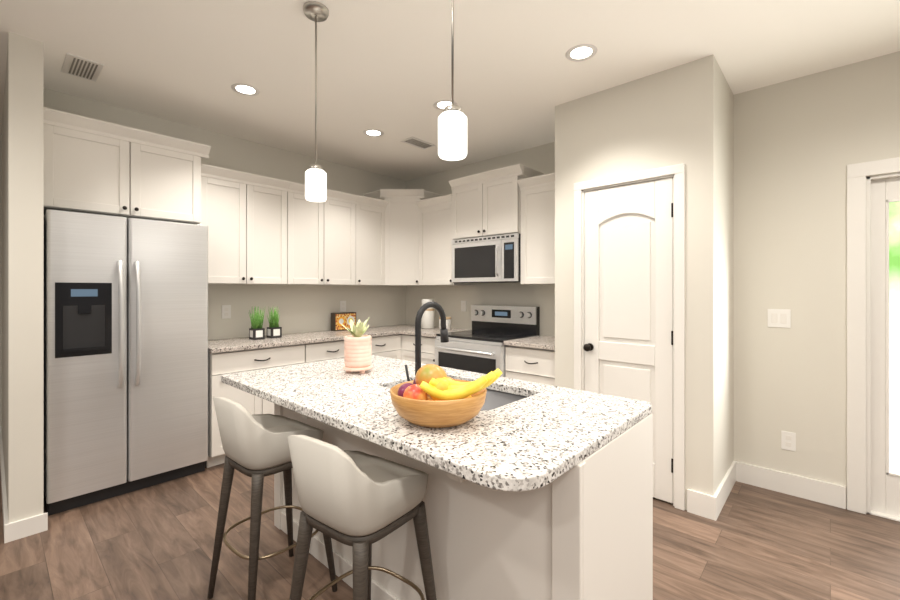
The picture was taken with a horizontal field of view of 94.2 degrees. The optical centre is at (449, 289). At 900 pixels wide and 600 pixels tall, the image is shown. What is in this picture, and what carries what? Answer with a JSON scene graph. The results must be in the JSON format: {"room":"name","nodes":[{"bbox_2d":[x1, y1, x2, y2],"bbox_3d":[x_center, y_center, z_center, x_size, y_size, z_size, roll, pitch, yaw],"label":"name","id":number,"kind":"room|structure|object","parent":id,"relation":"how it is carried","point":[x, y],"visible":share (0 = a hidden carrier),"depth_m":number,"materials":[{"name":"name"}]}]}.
{"room":"kitchen","nodes":[
{"label":"kitchen","id":0,"kind":"room"},
{"bbox_2d":[0,135,0,425],"bbox_3d":[-5.597,-0.020,2.095,0.100,2.740,4.565,0,0,42],"label":"wall","id":1,"kind":"structure","parent":0,"point":[0,280],"depth_m":3.75,"materials":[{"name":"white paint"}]},
{"bbox_2d":[1,32,43,522],"bbox_3d":[-3.191,-0.020,3.083,2.330,2.740,0.135,0,0,42],"label":"wall","id":2,"kind":"structure","parent":0,"point":[22,281],"depth_m":2.31,"materials":[{"name":"white paint"}]},
{"bbox_2d":[0,430,19,542],"bbox_3d":[-3.180,1.302,2.987,2.216,0.095,0.041,0,0,42],"label":"baseboard","id":3,"kind":"structure","parent":2,"relation":"attached to","point":[11,530],"depth_m":2.34,"materials":[{"name":"white wood"}]},
{"bbox_2d":[44,88,405,339],"bbox_3d":[-1.637,-0.020,4.234,0.120,2.740,3.660,0,0,42],"label":"wall","id":4,"kind":"structure","parent":0,"point":[306,308],"depth_m":4.06,"materials":[{"name":"white paint"}]},
{"bbox_2d":[44,107,210,224],"bbox_3d":[-2.330,-0.812,3.030,0.469,0.595,0.937,0,0,42],"label":"upper cabinet","id":5,"kind":"object","parent":4,"relation":"attached to","point":[95,166],"visible":0.92,"depth_m":2.84,"materials":[{"name":"white wood"}]},
{"bbox_2d":[222,305,230,318],"bbox_3d":[-2.000,0.195,3.740,0.007,0.120,0.075,0,0,42],"label":"electrical outlet","id":6,"kind":"object","parent":4,"relation":"attached to","point":[226,311],"visible":1,"depth_m":3.74,"materials":[{"name":"white plastic"}]},
{"bbox_2d":[196,163,289,284],"bbox_3d":[-1.829,-0.515,3.632,0.399,0.930,0.721,0,0,42],"label":"upper cabinet","id":7,"kind":"object","parent":4,"relation":"attached to","point":[244,217],"visible":0.79,"depth_m":3.52,"materials":[{"name":"white wood"}]},
{"bbox_2d":[286,181,358,284],"bbox_3d":[-1.338,-0.515,4.172,0.399,0.930,0.739,0,0,42],"label":"upper cabinet","id":8,"kind":"object","parent":4,"relation":"attached to","point":[321,243],"visible":0.9,"depth_m":4.05,"materials":[{"name":"white wood"}]},
{"bbox_2d":[340,301,345,311],"bbox_3d":[-1.185,0.180,4.635,0.007,0.120,0.075,0,0,42],"label":"electrical outlet","id":9,"kind":"object","parent":4,"relation":"attached to","point":[342,306],"visible":1,"depth_m":4.63,"materials":[{"name":"white plastic"}]},
{"bbox_2d":[344,195,388,285],"bbox_3d":[-0.956,-0.515,4.592,0.399,0.930,0.395,0,0,42],"label":"upper cabinet","id":10,"kind":"object","parent":4,"relation":"attached to","point":[370,241],"visible":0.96,"depth_m":4.49,"materials":[{"name":"white wood"}]},
{"bbox_2d":[363,189,442,285],"bbox_3d":[-0.539,-0.580,4.834,0.689,1.060,0.689,0,0,42],"label":"upper cabinet","id":11,"kind":"object","parent":4,"relation":"attached to","point":[402,239],"visible":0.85,"depth_m":4.65,"materials":[{"name":"white wood"}]},
{"bbox_2d":[0,463,899,599],"bbox_3d":[-0.437,1.375,-0.035,10.600,0.050,8.360,0,0,42],"label":"floor","id":12,"kind":"structure","parent":0,"point":[157,541],"depth_m":2.15,"materials":[{"name":"brown wood"}]},
{"bbox_2d":[44,209,207,515],"bbox_3d":[-2.264,0.438,2.946,0.646,1.825,0.866,0,0,42],"label":"refrigerator","id":13,"kind":"object","parent":12,"relation":"on","point":[125,355],"visible":0.96,"depth_m":2.71,"materials":[{"name":"silver metal"}]},
{"bbox_2d":[205,352,304,467],"bbox_3d":[-1.740,0.910,3.588,0.588,0.880,0.756,0,0,42],"label":"base cabinet","id":14,"kind":"object","parent":12,"relation":"on","point":[218,366],"depth_m":3.21,"materials":[{"name":"white wood"}]},
{"bbox_2d":[208,324,469,359],"bbox_3d":[-0.969,0.451,4.030,1.136,0.034,2.456,0,0,42],"label":"countertop","id":15,"kind":"structure","parent":14,"relation":"on","point":[292,344],"depth_m":3.60,"materials":[{"name":"white stone"}]},
{"bbox_2d":[248,306,264,339],"bbox_3d":[-1.712,0.287,3.695,0.126,0.295,0.139,0,0,42],"label":"potted plant","id":16,"kind":"object","parent":15,"relation":"on","point":[256,331],"visible":1,"depth_m":3.67,"materials":[{"name":"green plant"}]},
{"bbox_2d":[267,307,281,337],"bbox_3d":[-1.609,0.288,3.832,0.120,0.292,0.127,0,0,42],"label":"potted plant","id":17,"kind":"object","parent":15,"relation":"on","point":[274,329],"visible":1,"depth_m":3.80,"materials":[{"name":"green plant"}]},
{"bbox_2d":[331,312,355,330],"bbox_3d":[-1.151,0.339,4.529,0.082,0.190,0.270,0,0,42],"label":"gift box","id":18,"kind":"object","parent":15,"relation":"on","point":[339,319],"visible":0.79,"depth_m":4.47,"materials":[{"name":"brown"}]},
{"bbox_2d":[421,299,434,328],"bbox_3d":[-0.253,0.269,4.759,0.154,0.330,0.154,0,0,42],"label":"canister","id":19,"kind":"object","parent":15,"relation":"on","point":[427,320],"visible":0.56,"depth_m":4.69,"materials":[{"name":"white ceramic"}]},
{"bbox_2d":[439,317,450,329],"bbox_3d":[-0.053,0.365,4.578,0.134,0.137,0.134,0,0,42],"label":"canister","id":20,"kind":"object","parent":15,"relation":"on","point":[448,323],"visible":0.6,"depth_m":4.53,"materials":[{"name":"white ceramic"}]},
{"bbox_2d":[207,397,336,599],"bbox_3d":[-0.787,0.899,1.854,0.416,0.905,0.422,0,0,42],"label":"bar stool","id":21,"kind":"object","parent":12,"relation":"on","point":[256,448],"visible":0.77,"depth_m":1.71,"materials":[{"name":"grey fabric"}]},
{"bbox_2d":[304,340,343,362],"bbox_3d":[-1.291,0.910,4.056,0.624,0.880,0.538,0,0,42],"label":"base cabinet","id":22,"kind":"object","parent":12,"relation":"on","point":[321,351],"visible":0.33,"depth_m":3.82,"materials":[{"name":"white wood"}]},
{"bbox_2d":[288,435,436,599],"bbox_3d":[-0.293,0.899,1.401,0.403,0.905,0.414,0,0,36],"label":"bar stool","id":23,"kind":"object","parent":12,"relation":"on","point":[360,502],"visible":1,"depth_m":1.27,"materials":[{"name":"grey fabric"}]},
{"bbox_2d":[371,334,400,359],"bbox_3d":[-0.919,0.910,4.464,0.624,0.880,0.563,0,0,42],"label":"base cabinet","id":24,"kind":"object","parent":12,"relation":"on","point":[388,346],"visible":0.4,"depth_m":4.36,"materials":[{"name":"white wood"}]},
{"bbox_2d":[401,334,435,363],"bbox_3d":[-0.143,0.910,4.516,0.566,0.880,0.624,0,0,42],"label":"base cabinet","id":25,"kind":"object","parent":12,"relation":"on","point":[427,349],"visible":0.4,"depth_m":4.29,"materials":[{"name":"white wood"}]},
{"bbox_2d":[260,397,652,599],"bbox_3d":[-0.135,0.918,1.984,1.850,0.864,0.869,0,0,42],"label":"kitchen island","id":26,"kind":"object","parent":12,"relation":"on","point":[589,536],"depth_m":1.42,"materials":[{"name":"white wood"}]},
{"bbox_2d":[221,355,651,504],"bbox_3d":[-0.204,0.467,1.943,1.882,0.035,0.970,0,0,42],"label":"island countertop","id":27,"kind":"structure","parent":26,"relation":"on","point":[512,450],"depth_m":1.45,"materials":[{"name":"white stone"}]},
{"bbox_2d":[341,317,372,373],"bbox_3d":[-0.508,0.298,2.294,0.169,0.302,0.160,0,0,42],"label":"potted plant","id":28,"kind":"object","parent":27,"relation":"on","point":[357,350],"visible":1,"depth_m":2.24,"materials":[{"name":"ceramic"}]},
{"bbox_2d":[405,301,448,381],"bbox_3d":[-0.095,0.249,1.763,0.097,0.402,0.204,0,0,42],"label":"faucet","id":29,"kind":"object","parent":27,"relation":"on","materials":[{"name":"black metal"}]},
{"bbox_2d":[390,364,501,427],"bbox_3d":[-0.030,0.354,1.441,0.360,0.189,0.334,0,0,42],"label":"fruit bowl","id":30,"kind":"object","parent":27,"relation":"on","point":[432,395],"visible":1,"depth_m":1.34,"materials":[{"name":"brown wood"}]},
{"bbox_2d":[389,377,528,408],"bbox_3d":[0.026,0.579,1.920,0.715,0.212,0.465,0,0,42],"label":"sink","id":31,"kind":"object","parent":27,"relation":"in","point":[494,396],"depth_m":2.01,"materials":[{"name":"silver metal"}]},
{"bbox_2d":[435,305,539,376],"bbox_3d":[0.337,0.755,4.028,0.792,1.190,0.688,0,0,42],"label":"range","id":32,"kind":"object","parent":12,"relation":"on","point":[480,346],"visible":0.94,"depth_m":3.98,"materials":[{"name":"silver metal"}]},
{"bbox_2d":[505,345,554,385],"bbox_3d":[0.850,0.910,3.613,0.519,0.880,0.624,0,0,42],"label":"base cabinet","id":33,"kind":"object","parent":12,"relation":"on","point":[535,365],"visible":0.23,"depth_m":3.42,"materials":[{"name":"white wood"}]},
{"bbox_2d":[0,0,899,180],"bbox_3d":[-0.437,-1.430,-0.035,10.600,0.080,8.360,0,0,42],"label":"ceiling","id":34,"kind":"structure","parent":0,"point":[384,66],"depth_m":2.48,"materials":[{"name":"white paint"}]},
{"bbox_2d":[61,53,103,81],"bbox_3d":[-2.300,-1.386,2.613,0.300,0.008,0.170,0,0,42],"label":"ceiling vent","id":35,"kind":"object","parent":34,"relation":"in","point":[80,67],"visible":1,"depth_m":2.60,"materials":[{"name":"white metal"}]},
{"bbox_2d":[231,83,259,95],"bbox_3d":[-1.418,-1.387,2.899,0.180,0.005,0.180,0,0,42],"label":"recessed light","id":36,"kind":"object","parent":34,"relation":"in","point":[245,89],"visible":1,"depth_m":2.90,"materials":[{"name":"white"}]},
{"bbox_2d":[303,1,328,201],"bbox_3d":[-0.664,-0.917,2.071,0.124,0.944,0.124,0,0,42],"label":"pendant light","id":37,"kind":"object","parent":34,"relation":"hanging from","point":[315,173],"visible":1,"depth_m":2.04,"materials":[{"name":"white glass"}]},
{"bbox_2d":[363,129,383,136],"bbox_3d":[-0.677,-1.387,3.699,0.180,0.005,0.180,0,0,42],"label":"recessed light","id":38,"kind":"object","parent":34,"relation":"in","point":[373,132],"visible":1,"depth_m":3.69,"materials":[{"name":"white"}]},
{"bbox_2d":[401,137,434,148],"bbox_3d":[-0.299,-1.386,3.950,0.160,0.008,0.300,0,0,42],"label":"ceiling vent","id":39,"kind":"object","parent":34,"relation":"in","point":[417,142],"visible":1,"depth_m":3.94,"materials":[{"name":"white metal"}]},
{"bbox_2d":[433,100,456,109],"bbox_3d":[-0.035,-1.387,3.141,0.180,0.005,0.180,0,0,42],"label":"recessed light","id":40,"kind":"object","parent":34,"relation":"in","point":[440,104],"visible":0.65,"depth_m":3.12,"materials":[{"name":"white"}]},
{"bbox_2d":[438,0,466,160],"bbox_3d":[0.009,-0.927,1.459,0.124,0.924,0.124,0,0,42],"label":"pendant light","id":41,"kind":"object","parent":34,"relation":"hanging from","point":[452,131],"visible":1,"depth_m":1.42,"materials":[{"name":"white glass"}]},
{"bbox_2d":[565,44,596,61],"bbox_3d":[0.769,-1.387,2.450,0.180,0.005,0.180,0,0,42],"label":"recessed light","id":42,"kind":"object","parent":34,"relation":"in","point":[581,52],"visible":1,"depth_m":2.44,"materials":[{"name":"white"}]},
{"bbox_2d":[555,54,733,509],"bbox_3d":[1.406,-0.020,3.068,1.030,2.740,0.690,0,0,42],"label":"wall","id":43,"kind":"structure","parent":0,"point":[681,114],"depth_m":2.65,"materials":[{"name":"white paint"}]},
{"bbox_2d":[583,178,672,502],"bbox_3d":[1.169,0.317,2.798,0.584,2.043,0.107,0,0,42],"label":"pantry door","id":44,"kind":"structure","parent":43,"relation":"in","point":[628,292],"depth_m":2.78,"materials":[{"name":"white wood"}]},
{"bbox_2d":[574,163,684,510],"bbox_3d":[1.208,0.287,2.843,0.720,2.125,0.128,0,0,42],"label":"door frame","id":45,"kind":"structure","parent":43,"relation":"attached to","point":[678,171],"depth_m":2.61,"materials":[{"name":"white wood"}]},
{"bbox_2d":[708,461,739,520],"bbox_3d":[1.787,1.282,2.710,0.016,0.135,0.706,0,0,42],"label":"baseboard","id":46,"kind":"structure","parent":43,"relation":"attached to","point":[711,506],"depth_m":2.61,"materials":[{"name":"white wood"}]},
{"bbox_2d":[406,51,899,507],"bbox_3d":[2.768,-0.020,2.389,9.120,2.740,0.140,0,0,42],"label":"wall","id":47,"kind":"structure","parent":0,"point":[801,143],"depth_m":2.76,"materials":[{"name":"white paint"}]},
{"bbox_2d":[415,194,474,285],"bbox_3d":[-0.052,-0.515,4.587,0.530,0.930,0.399,0,0,42],"label":"upper cabinet","id":48,"kind":"object","parent":47,"relation":"attached to","point":[435,239],"visible":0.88,"depth_m":4.48,"materials":[{"name":"white wood"}]},
{"bbox_2d":[461,301,465,311],"bbox_3d":[0.152,0.180,4.669,0.075,0.120,0.007,0,0,42],"label":"electrical outlet","id":49,"kind":"object","parent":47,"relation":"attached to","point":[463,305],"visible":1,"depth_m":4.67,"materials":[{"name":"white plastic"}]},
{"bbox_2d":[448,163,543,239],"bbox_3d":[0.443,-0.812,4.109,0.845,0.595,0.439,0,0,42],"label":"upper cabinet","id":50,"kind":"object","parent":47,"relation":"attached to","point":[486,203],"visible":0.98,"depth_m":3.95,"materials":[{"name":"white wood"}]},
{"bbox_2d":[451,233,520,282],"bbox_3d":[0.425,-0.291,4.127,0.789,0.432,0.435,0,0,42],"label":"microwave","id":51,"kind":"object","parent":50,"relation":"attached to","point":[492,259],"visible":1,"depth_m":3.95,"materials":[{"name":"silver metal"}]},
{"bbox_2d":[517,172,554,284],"bbox_3d":[0.926,-0.515,3.697,0.523,0.930,0.399,0,0,42],"label":"upper cabinet","id":52,"kind":"object","parent":47,"relation":"attached to","point":[537,230],"visible":0.38,"depth_m":3.65,"materials":[{"name":"white wood"}]},
{"bbox_2d":[768,309,790,327],"bbox_3d":[2.204,0.190,2.801,0.122,0.122,0.008,0,0,42],"label":"light switch","id":53,"kind":"object","parent":47,"relation":"attached to","point":[780,318],"visible":1,"depth_m":2.80,"materials":[{"name":"white plastic"}]},
{"bbox_2d":[781,431,795,451],"bbox_3d":[2.242,1.000,2.768,0.075,0.120,0.007,0,0,42],"label":"electrical outlet","id":54,"kind":"object","parent":47,"relation":"attached to","point":[788,440],"visible":1,"depth_m":2.77,"materials":[{"name":"white plastic"}]},
{"bbox_2d":[740,462,845,508],"bbox_3d":[2.235,1.282,2.768,0.560,0.135,0.016,0,0,42],"label":"baseboard","id":55,"kind":"structure","parent":47,"relation":"attached to","point":[823,492],"depth_m":2.74,"materials":[{"name":"white wood"}]},
{"bbox_2d":[847,157,899,521],"bbox_3d":[2.888,0.290,2.267,1.070,2.120,0.160,0,0,42],"label":"door frame","id":56,"kind":"structure","parent":47,"relation":"attached to","point":[873,344],"depth_m":2.52,"materials":[{"name":"white wood"}]}
]}

